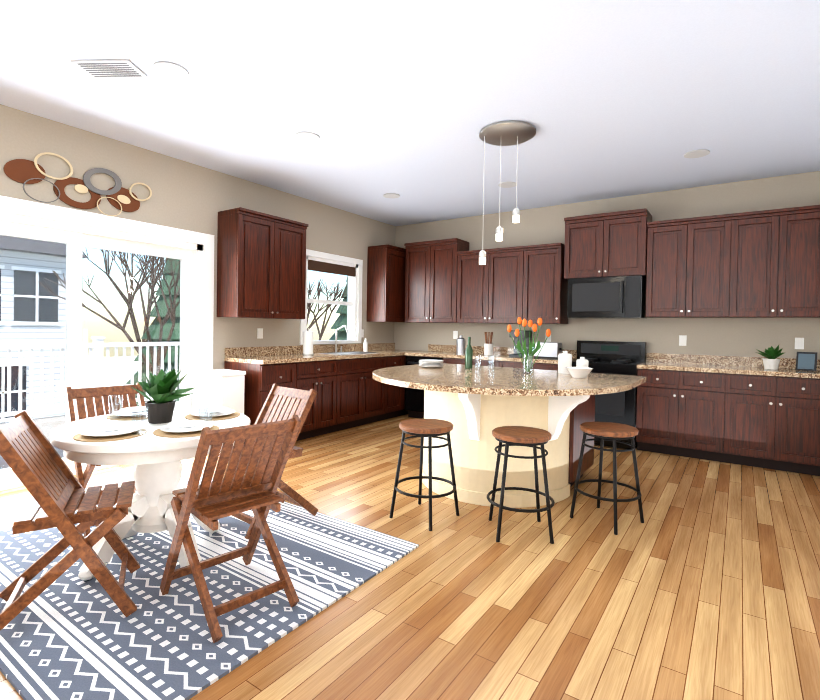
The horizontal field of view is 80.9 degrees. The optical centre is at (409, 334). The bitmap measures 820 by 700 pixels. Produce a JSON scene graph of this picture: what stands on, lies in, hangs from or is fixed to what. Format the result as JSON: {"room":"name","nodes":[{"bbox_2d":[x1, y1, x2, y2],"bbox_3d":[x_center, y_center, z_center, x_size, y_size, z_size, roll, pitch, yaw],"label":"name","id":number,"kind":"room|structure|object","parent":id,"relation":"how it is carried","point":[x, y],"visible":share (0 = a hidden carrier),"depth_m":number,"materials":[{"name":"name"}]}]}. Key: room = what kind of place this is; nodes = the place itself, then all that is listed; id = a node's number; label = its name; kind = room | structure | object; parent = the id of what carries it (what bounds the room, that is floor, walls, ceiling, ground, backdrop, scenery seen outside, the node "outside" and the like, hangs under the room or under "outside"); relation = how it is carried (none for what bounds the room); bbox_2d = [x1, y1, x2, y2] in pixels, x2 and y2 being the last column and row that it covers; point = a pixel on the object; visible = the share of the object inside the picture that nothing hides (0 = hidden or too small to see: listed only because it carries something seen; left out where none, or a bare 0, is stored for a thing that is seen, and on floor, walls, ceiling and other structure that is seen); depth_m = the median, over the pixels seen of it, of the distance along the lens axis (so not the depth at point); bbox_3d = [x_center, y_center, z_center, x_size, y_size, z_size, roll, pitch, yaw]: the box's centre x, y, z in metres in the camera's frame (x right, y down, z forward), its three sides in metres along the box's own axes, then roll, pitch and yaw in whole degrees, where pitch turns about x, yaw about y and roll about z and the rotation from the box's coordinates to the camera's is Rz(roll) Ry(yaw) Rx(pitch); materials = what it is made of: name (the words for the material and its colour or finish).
{"room":"kitchen","nodes":[
{"label":"kitchen","id":0,"kind":"room"},
{"bbox_2d":[0,104,395,369],"bbox_3d":[-2.828,-0.261,3.904,0.150,2.830,9.200,1,1,34],"label":"wall","id":1,"kind":"structure","parent":0,"point":[190,196],"depth_m":4.69,"materials":[{"name":"beige paint"}]},
{"bbox_2d":[4,152,151,215],"bbox_3d":[-2.659,-1.209,3.950,0.029,0.410,1.067,1,1,34],"label":"art","id":2,"kind":"object","parent":1,"relation":"attached to","point":[118,195],"visible":0.98,"depth_m":3.91,"materials":[{"name":"brown metal"}]},
{"bbox_2d":[0,195,213,490],"bbox_3d":[-2.775,0.072,3.977,0.170,2.165,2.430,1,1,34],"label":"door frame","id":3,"kind":"structure","parent":1,"relation":"attached to","point":[75,231],"depth_m":4.14,"materials":[{"name":"white"}]},
{"bbox_2d":[257,328,262,338],"bbox_3d":[-1.690,-0.008,5.428,0.010,0.114,0.070,1,1,34],"label":"electrical outlet","id":4,"kind":"object","parent":1,"relation":"attached to","point":[259,333],"visible":1,"depth_m":5.42,"materials":[{"name":"white plastic"}]},
{"bbox_2d":[217,207,307,318],"bbox_3d":[-1.580,-0.716,5.235,0.375,1.085,0.910,1,1,34],"label":"upper cabinet","id":5,"kind":"object","parent":1,"relation":"attached to","point":[261,265],"visible":1,"depth_m":5.00,"materials":[{"name":"brown wood"}]},
{"bbox_2d":[225,343,394,356],"bbox_3d":[-1.094,0.190,6.291,0.020,0.100,2.996,1,1,34],"label":"backsplash","id":6,"kind":"structure","parent":1,"relation":"attached to","point":[243,351],"depth_m":5.79,"materials":[{"name":"brown stone"}]},
{"bbox_2d":[367,244,410,322],"bbox_3d":[-0.276,-0.721,7.134,0.375,1.085,0.677,1,1,34],"label":"upper cabinet","id":7,"kind":"object","parent":1,"relation":"attached to","point":[386,264],"visible":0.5,"depth_m":6.89,"materials":[{"name":"brown wood"}]},
{"bbox_2d":[0,414,819,699],"bbox_3d":[-0.668,1.269,2.424,5.950,0.120,9.700,1,1,34],"label":"floor","id":8,"kind":"structure","parent":0,"point":[702,582],"depth_m":2.30,"materials":[{"name":"brown wood"}]},
{"bbox_2d":[0,476,418,699],"bbox_3d":[-1.298,1.190,2.644,2.100,0.012,1.710,1,1,34],"label":"rug","id":9,"kind":"object","parent":8,"relation":"on","point":[68,634],"visible":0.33,"depth_m":2.10,"materials":[{"name":"grey fabric"}]},
{"bbox_2d":[0,410,139,630],"bbox_3d":[-1.486,0.769,2.089,0.543,0.837,0.424,1,1,-28],"label":"folding chair","id":10,"kind":"object","parent":9,"relation":"on","point":[32,458],"visible":1,"depth_m":2.00,"materials":[{"name":"brown wood"}]},
{"bbox_2d":[65,382,144,537],"bbox_3d":[-1.850,0.750,3.011,0.543,0.837,0.424,2,1,42],"label":"folding chair","id":11,"kind":"object","parent":9,"relation":"on","point":[89,394],"visible":0.21,"depth_m":3.05,"materials":[{"name":"brown wood"}]},
{"bbox_2d":[50,408,249,580],"bbox_3d":[-1.359,0.830,2.594,0.940,0.705,0.940,1,1,34],"label":"dining table","id":12,"kind":"object","parent":9,"relation":"on","point":[152,458],"visible":0.52,"depth_m":2.43,"materials":[{"name":"white wood"}]},
{"bbox_2d":[73,406,147,441],"bbox_3d":[-1.428,0.414,2.298,0.300,0.130,0.300,1,1,34],"label":"place setting","id":13,"kind":"object","parent":12,"relation":"on","point":[109,432],"visible":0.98,"depth_m":2.27,"materials":[{"name":"white ceramic"}]},
{"bbox_2d":[106,395,147,419],"bbox_3d":[-1.584,0.406,2.778,0.300,0.130,0.313,1,1,34],"label":"place setting","id":14,"kind":"object","parent":12,"relation":"on","point":[123,414],"visible":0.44,"depth_m":2.70,"materials":[{"name":"white ceramic"}]},
{"bbox_2d":[132,368,195,423],"bbox_3d":[-1.309,0.329,2.640,0.382,0.296,0.357,1,1,34],"label":"potted plant","id":15,"kind":"object","parent":12,"relation":"on","point":[160,390],"visible":1,"depth_m":2.57,"materials":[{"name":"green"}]},
{"bbox_2d":[153,400,218,437],"bbox_3d":[-1.111,0.418,2.410,0.300,0.130,0.311,1,1,34],"label":"place setting","id":16,"kind":"object","parent":12,"relation":"on","point":[184,428],"visible":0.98,"depth_m":2.39,"materials":[{"name":"white ceramic"}]},
{"bbox_2d":[185,391,239,420],"bbox_3d":[-1.156,0.412,2.814,0.315,0.130,0.300,1,1,34],"label":"place setting","id":17,"kind":"object","parent":12,"relation":"on","point":[221,413],"visible":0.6,"depth_m":2.80,"materials":[{"name":"white ceramic"}]},
{"bbox_2d":[160,415,300,642],"bbox_3d":[-0.801,0.779,2.165,0.543,0.837,0.424,2,1,44],"label":"folding chair","id":18,"kind":"object","parent":9,"relation":"on","point":[207,502],"visible":1,"depth_m":2.08,"materials":[{"name":"brown wood"}]},
{"bbox_2d":[216,384,317,539],"bbox_3d":[-0.909,0.765,3.064,0.424,0.837,0.543,2,1,39],"label":"folding chair","id":19,"kind":"object","parent":9,"relation":"on","point":[282,403],"visible":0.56,"depth_m":3.12,"materials":[{"name":"brown wood"}]},
{"bbox_2d":[200,369,245,413],"bbox_3d":[-1.842,0.759,4.715,0.360,0.800,0.290,1,1,34],"label":"bin","id":20,"kind":"object","parent":8,"relation":"on","point":[222,387],"visible":0.52,"depth_m":4.62,"materials":[{"name":"white plastic"}]},
{"bbox_2d":[224,361,303,442],"bbox_3d":[-1.566,0.724,5.107,0.604,0.870,0.509,1,1,34],"label":"base cabinet","id":21,"kind":"object","parent":8,"relation":"on","point":[260,378],"depth_m":4.85,"materials":[{"name":"brown wood"}]},
{"bbox_2d":[300,361,343,439],"bbox_3d":[-1.263,0.723,5.548,0.604,0.870,0.679,1,1,34],"label":"base cabinet","id":22,"kind":"object","parent":8,"relation":"on","point":[326,378],"depth_m":5.46,"materials":[{"name":"brown wood"}]},
{"bbox_2d":[340,357,387,429],"bbox_3d":[-0.843,0.721,6.159,0.604,0.870,1.038,1,1,34],"label":"base cabinet","id":23,"kind":"object","parent":8,"relation":"on","point":[346,386],"depth_m":6.01,"materials":[{"name":"brown wood"}]},
{"bbox_2d":[225,349,419,364],"bbox_3d":[-0.845,0.267,6.120,0.625,0.040,2.996,1,1,34],"label":"countertop","id":24,"kind":"structure","parent":23,"relation":"on","point":[277,358],"depth_m":5.60,"materials":[{"name":"brown stone"}]},
{"bbox_2d":[302,328,313,354],"bbox_3d":[-1.207,0.085,5.703,0.140,0.320,0.140,1,1,34],"label":"paper towel holder","id":25,"kind":"object","parent":24,"relation":"on","point":[308,342],"visible":1,"depth_m":5.65,"materials":[{"name":"white paper"}]},
{"bbox_2d":[363,339,367,351],"bbox_3d":[-0.620,0.151,6.719,0.060,0.180,0.060,1,1,34],"label":"soap bottle","id":26,"kind":"object","parent":24,"relation":"on","point":[365,347],"visible":1,"depth_m":6.70,"materials":[{"name":"white plastic"}]},
{"bbox_2d":[388,357,405,418],"bbox_3d":[-0.470,0.720,6.702,0.604,0.870,0.517,1,1,34],"label":"base cabinet","id":27,"kind":"object","parent":8,"relation":"on","point":[396,394],"depth_m":6.61,"materials":[{"name":"brown wood"}]},
{"bbox_2d":[389,419,458,530],"bbox_3d":[0.103,0.902,3.193,0.412,0.622,0.412,1,1,34],"label":"bar stool","id":28,"kind":"object","parent":8,"relation":"on","point":[430,429],"visible":1,"depth_m":3.16,"materials":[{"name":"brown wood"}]},
{"bbox_2d":[405,356,444,418],"bbox_3d":[0.372,0.733,6.736,0.658,0.870,0.605,1,1,34],"label":"dishwasher","id":29,"kind":"object","parent":8,"relation":"on","point":[414,399],"depth_m":6.58,"materials":[{"name":"black metal"}]},
{"bbox_2d":[405,352,576,363],"bbox_3d":[0.999,0.294,6.292,2.176,0.040,0.625,1,1,34],"label":"countertop","id":30,"kind":"structure","parent":29,"relation":"on","point":[452,355],"depth_m":6.13,"materials":[{"name":"brown stone"}]},
{"bbox_2d":[456,335,464,353],"bbox_3d":[0.690,0.140,6.523,0.120,0.250,0.120,1,1,34],"label":"steel canister","id":31,"kind":"object","parent":30,"relation":"on","point":[460,345],"visible":1,"depth_m":6.47,"materials":[{"name":"grey metal"}]},
{"bbox_2d":[484,332,492,354],"bbox_3d":[1.031,0.123,6.313,0.120,0.301,0.120,1,1,34],"label":"utensil crock","id":32,"kind":"object","parent":30,"relation":"on","point":[488,348],"visible":1,"depth_m":6.28,"materials":[{"name":"white ceramic"}]},
{"bbox_2d":[509,330,531,356],"bbox_3d":[1.384,0.118,6.032,0.200,0.330,0.243,1,1,34],"label":"coffee maker","id":33,"kind":"object","parent":30,"relation":"on","point":[515,352],"visible":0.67,"depth_m":5.99,"materials":[{"name":"black"}]},
{"bbox_2d":[534,342,561,358],"bbox_3d":[1.684,0.194,5.840,0.305,0.193,0.180,1,1,34],"label":"toaster","id":34,"kind":"object","parent":30,"relation":"on","point":[551,350],"visible":0.83,"depth_m":5.76,"materials":[{"name":"grey"}]},
{"bbox_2d":[445,356,504,366],"bbox_3d":[0.949,0.748,6.340,0.859,0.870,0.605,1,1,34],"label":"base cabinet","id":35,"kind":"object","parent":8,"relation":"on","point":[498,363],"depth_m":6.02,"materials":[{"name":"brown wood"}]},
{"bbox_2d":[372,363,645,507],"bbox_3d":[0.615,0.769,3.840,2.060,0.885,1.710,1,1,34],"label":"kitchen island","id":36,"kind":"object","parent":8,"relation":"on","point":[475,407],"visible":0.85,"depth_m":3.44,"materials":[{"name":"beige wood"}]},
{"bbox_2d":[419,359,443,367],"bbox_3d":[0.196,0.277,4.484,0.234,0.066,0.234,1,1,34],"label":"plates","id":37,"kind":"object","parent":36,"relation":"on","point":[427,363],"depth_m":4.41,"materials":[{"name":"white ceramic"}]},
{"bbox_2d":[465,337,472,367],"bbox_3d":[0.547,0.170,4.462,0.068,0.290,0.068,1,1,19],"label":"bottle","id":38,"kind":"object","parent":36,"relation":"on","point":[468,356],"depth_m":4.44,"materials":[{"name":"green glass"}]},
{"bbox_2d":[472,355,494,368],"bbox_3d":[0.680,0.259,4.376,0.202,0.120,0.066,1,1,-19],"label":"glasses","id":39,"kind":"object","parent":36,"relation":"on","point":[493,357],"depth_m":4.38,"materials":[{"name":"clear glass"}]},
{"bbox_2d":[507,317,550,373],"bbox_3d":[0.992,0.089,4.057,0.356,0.478,0.300,1,1,34],"label":"vase","id":40,"kind":"object","parent":36,"relation":"on","point":[532,351],"visible":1,"depth_m":4.02,"materials":[{"name":"clear glass"}]},
{"bbox_2d":[558,351,571,373],"bbox_3d":[1.323,0.238,4.110,0.114,0.190,0.114,1,1,23],"label":"canister","id":41,"kind":"object","parent":36,"relation":"on","point":[564,359],"depth_m":4.07,"materials":[{"name":"white ceramic"}]},
{"bbox_2d":[565,367,592,377],"bbox_3d":[1.317,0.300,3.751,0.210,0.075,0.210,1,1,34],"label":"bowl","id":42,"kind":"object","parent":36,"relation":"on","point":[579,372],"visible":1,"depth_m":3.69,"materials":[{"name":"white ceramic"}]},
{"bbox_2d":[576,357,588,366],"bbox_3d":[1.450,0.263,4.048,0.098,0.145,0.098,1,1,23],"label":"canister","id":43,"kind":"object","parent":36,"relation":"on","point":[582,362],"depth_m":4.01,"materials":[{"name":"white ceramic"}]},
{"bbox_2d":[487,426,554,543],"bbox_3d":[0.685,0.914,2.987,0.462,0.622,0.462,1,1,34],"label":"bar stool","id":44,"kind":"object","parent":8,"relation":"on","point":[533,437],"visible":1,"depth_m":2.87,"materials":[{"name":"brown wood"}]},
{"bbox_2d":[505,360,557,370],"bbox_3d":[1.550,0.763,5.927,0.835,0.870,0.605,1,1,34],"label":"base cabinet","id":45,"kind":"object","parent":8,"relation":"on","point":[508,363],"depth_m":5.64,"materials":[{"name":"brown wood"}]},
{"bbox_2d":[570,422,643,534],"bbox_3d":[1.306,0.922,3.183,0.425,0.622,0.425,1,1,34],"label":"bar stool","id":46,"kind":"object","parent":8,"relation":"on","point":[609,431],"visible":1,"depth_m":3.15,"materials":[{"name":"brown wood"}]},
{"bbox_2d":[572,340,645,448],"bbox_3d":[2.186,0.650,5.434,0.756,1.130,0.697,1,1,34],"label":"range","id":47,"kind":"object","parent":8,"relation":"on","point":[615,357],"visible":0.56,"depth_m":5.17,"materials":[{"name":"black metal"}]},
{"bbox_2d":[636,369,735,462],"bbox_3d":[2.868,0.797,5.022,0.829,0.870,0.604,1,1,34],"label":"base cabinet","id":48,"kind":"object","parent":8,"relation":"on","point":[679,414],"depth_m":4.77,"materials":[{"name":"brown wood"}]},
{"bbox_2d":[637,361,819,376],"bbox_3d":[3.161,0.349,4.807,1.537,0.040,0.625,1,1,34],"label":"countertop","id":49,"kind":"structure","parent":48,"relation":"on","point":[752,370],"depth_m":4.64,"materials":[{"name":"brown stone"}]},
{"bbox_2d":[756,345,785,369],"bbox_3d":[3.458,0.213,4.627,0.235,0.244,0.255,1,1,34],"label":"potted plant","id":50,"kind":"object","parent":49,"relation":"on","point":[771,361],"visible":1,"depth_m":4.57,"materials":[{"name":"white"}]},
{"bbox_2d":[795,352,817,370],"bbox_3d":[3.726,0.255,4.517,0.112,0.173,0.150,0,1,-44],"label":"picture frame","id":51,"kind":"object","parent":49,"relation":"on","point":[806,361],"visible":1,"depth_m":4.49,"materials":[{"name":"black"}]},
{"bbox_2d":[732,373,819,475],"bbox_3d":[3.452,0.812,4.620,0.826,0.870,0.604,1,1,34],"label":"base cabinet","id":52,"kind":"object","parent":8,"relation":"on","point":[746,411],"depth_m":4.35,"materials":[{"name":"brown wood"}]},
{"bbox_2d":[0,0,819,225],"bbox_3d":[-0.620,-1.695,2.384,5.450,0.150,9.200,1,1,34],"label":"ceiling","id":53,"kind":"structure","parent":0,"point":[407,101],"depth_m":3.21,"materials":[{"name":"white paint"}]},
{"bbox_2d":[71,59,146,77],"bbox_3d":[-1.857,-1.641,2.979,0.360,0.013,0.190,1,1,3],"label":"ceiling vent","id":54,"kind":"object","parent":53,"relation":"in","point":[117,68],"visible":1,"depth_m":2.96,"materials":[{"name":"grey metal"}]},
{"bbox_2d":[153,61,188,79],"bbox_3d":[-1.485,-1.637,2.990,0.200,0.009,0.200,1,1,34],"label":"recessed light","id":55,"kind":"object","parent":53,"relation":"in","point":[169,70],"visible":0.98,"depth_m":2.98,"materials":[{"name":"grey"}]},
{"bbox_2d":[295,132,319,141],"bbox_3d":[-0.853,-1.640,3.999,0.200,0.009,0.200,1,1,34],"label":"recessed light","id":56,"kind":"object","parent":53,"relation":"in","point":[307,136],"visible":1,"depth_m":3.98,"materials":[{"name":"grey plastic"}]},
{"bbox_2d":[383,193,399,197],"bbox_3d":[-0.221,-1.653,5.749,0.200,0.009,0.200,1,1,34],"label":"recessed light","id":57,"kind":"object","parent":53,"relation":"in","point":[390,195],"visible":1,"depth_m":5.72,"materials":[{"name":"grey"}]},
{"bbox_2d":[498,182,516,187],"bbox_3d":[1.062,-1.625,5.232,0.200,0.009,0.200,1,1,34],"label":"recessed light","id":58,"kind":"object","parent":53,"relation":"in","point":[507,184],"visible":0.92,"depth_m":5.21,"materials":[{"name":"grey"}]},
{"bbox_2d":[479,120,535,264],"bbox_3d":[0.770,-1.087,3.856,0.450,1.059,0.450,1,1,34],"label":"pendant light","id":59,"kind":"object","parent":53,"relation":"hanging from","point":[507,133],"visible":1,"depth_m":3.83,"materials":[{"name":"silver metal"}]},
{"bbox_2d":[684,149,709,157],"bbox_3d":[2.526,-1.588,4.239,0.200,0.009,0.200,1,1,34],"label":"recessed light","id":60,"kind":"object","parent":53,"relation":"in","point":[698,153],"visible":0.96,"depth_m":4.22,"materials":[{"name":"grey"}]},
{"bbox_2d":[394,171,819,358],"bbox_3d":[1.980,-0.212,6.091,5.300,2.830,0.150,1,1,34],"label":"wall","id":61,"kind":"structure","parent":0,"point":[745,337],"depth_m":5.47,"materials":[{"name":"beige paint"}]},
{"bbox_2d":[404,238,468,322],"bbox_3d":[0.369,-0.734,6.874,0.857,1.140,0.375,1,1,34],"label":"upper cabinet","id":62,"kind":"object","parent":61,"relation":"attached to","point":[431,268],"visible":0.98,"depth_m":6.72,"materials":[{"name":"brown wood"}]},
{"bbox_2d":[453,331,457,338],"bbox_3d":[0.652,0.010,6.905,0.070,0.114,0.010,1,1,34],"label":"electrical outlet","id":63,"kind":"object","parent":61,"relation":"attached to","point":[455,334],"visible":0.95,"depth_m":6.90,"materials":[{"name":"white plastic"}]},
{"bbox_2d":[456,247,527,322],"bbox_3d":[1.140,-0.608,6.364,0.991,0.928,0.344,1,1,34],"label":"upper cabinet","id":64,"kind":"object","parent":61,"relation":"attached to","point":[508,285],"depth_m":6.21,"materials":[{"name":"brown wood"}]},
{"bbox_2d":[429,344,576,355],"bbox_3d":[1.171,0.224,6.541,2.176,0.100,0.020,1,1,34],"label":"backsplash","id":65,"kind":"structure","parent":61,"relation":"attached to","point":[432,348],"depth_m":6.68,"materials":[{"name":"brown stone"}]},
{"bbox_2d":[528,243,567,323],"bbox_3d":[1.669,-0.595,6.001,0.525,0.928,0.344,1,1,34],"label":"upper cabinet","id":66,"kind":"object","parent":61,"relation":"attached to","point":[547,285],"depth_m":5.82,"materials":[{"name":"brown wood"}]},
{"bbox_2d":[564,208,651,279],"bbox_3d":[2.271,-1.000,5.555,0.875,0.710,0.395,1,1,34],"label":"upper cabinet","id":67,"kind":"object","parent":61,"relation":"attached to","point":[612,244],"visible":0.98,"depth_m":5.40,"materials":[{"name":"brown wood"}]},
{"bbox_2d":[567,275,646,318],"bbox_3d":[2.261,-0.413,5.530,0.790,0.455,0.450,1,1,34],"label":"microwave","id":68,"kind":"object","parent":67,"relation":"attached to","point":[619,297],"visible":0.96,"depth_m":5.35,"materials":[{"name":"black metal"}]},
{"bbox_2d":[679,335,686,345],"bbox_3d":[3.001,0.070,5.292,0.070,0.114,0.010,1,1,34],"label":"electrical outlet","id":69,"kind":"object","parent":61,"relation":"attached to","point":[682,340],"visible":1,"depth_m":5.29,"materials":[{"name":"white plastic"}]},
{"bbox_2d":[646,213,741,317],"bbox_3d":[2.981,-0.671,5.100,0.813,0.988,0.344,1,1,34],"label":"upper cabinet","id":70,"kind":"object","parent":61,"relation":"attached to","point":[692,266],"depth_m":4.94,"materials":[{"name":"brown wood"}]},
{"bbox_2d":[648,353,819,368],"bbox_3d":[3.333,0.279,5.055,1.537,0.100,0.020,1,1,34],"label":"backsplash","id":71,"kind":"structure","parent":61,"relation":"attached to","point":[685,359],"depth_m":5.10,"materials":[{"name":"brown stone"}]},
{"bbox_2d":[738,205,819,317],"bbox_3d":[3.555,-0.657,4.705,0.813,0.988,0.344,1,1,34],"label":"upper cabinet","id":72,"kind":"object","parent":61,"relation":"attached to","point":[761,264],"depth_m":4.54,"materials":[{"name":"brown wood"}]},
{"bbox_2d":[795,338,803,348],"bbox_3d":[3.825,0.091,4.726,0.070,0.114,0.010,1,1,34],"label":"electrical outlet","id":73,"kind":"object","parent":61,"relation":"attached to","point":[799,343],"visible":1,"depth_m":4.72,"materials":[{"name":"white plastic"}]},
{"label":"outside","id":74,"kind":"structure","parent":0,"visible":0},
{"bbox_2d":[83,356,138,411],"bbox_3d":[-25.844,3.618,23.547,59.840,0.200,130.000,1,1,34],"label":"ground","id":75,"kind":"structure","parent":74,"point":[111,365],"depth_m":43.07,"materials":[{"name":"white"}]},
{"bbox_2d":[0,235,86,422],"bbox_3d":[-17.218,-0.511,13.729,9.800,8.600,10.400,1,1,34],"label":"neighbouring house","id":76,"kind":"structure","parent":75,"relation":"on","point":[10,321],"depth_m":14.36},
{"bbox_2d":[0,401,178,469],"bbox_3d":[-3.659,2.637,5.695,3.115,2.960,8.700,1,1,34],"label":"deck","id":77,"kind":"object","parent":75,"relation":"on","point":[53,419],"depth_m":6.05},
{"bbox_2d":[0,249,362,416],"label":"railing","id":78,"kind":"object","parent":77,"relation":"on","point":[98,382],"depth_m":6.60,"materials":[{"name":"white wood"}]},
{"bbox_2d":[37,249,347,406],"bbox_3d":[-7.719,-0.671,22.208,16.048,9.000,18.039,1,1,34],"label":"trees","id":79,"kind":"object","parent":75,"relation":"on","point":[169,312],"depth_m":17.06,"materials":[{"name":"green plant"}]}
]}

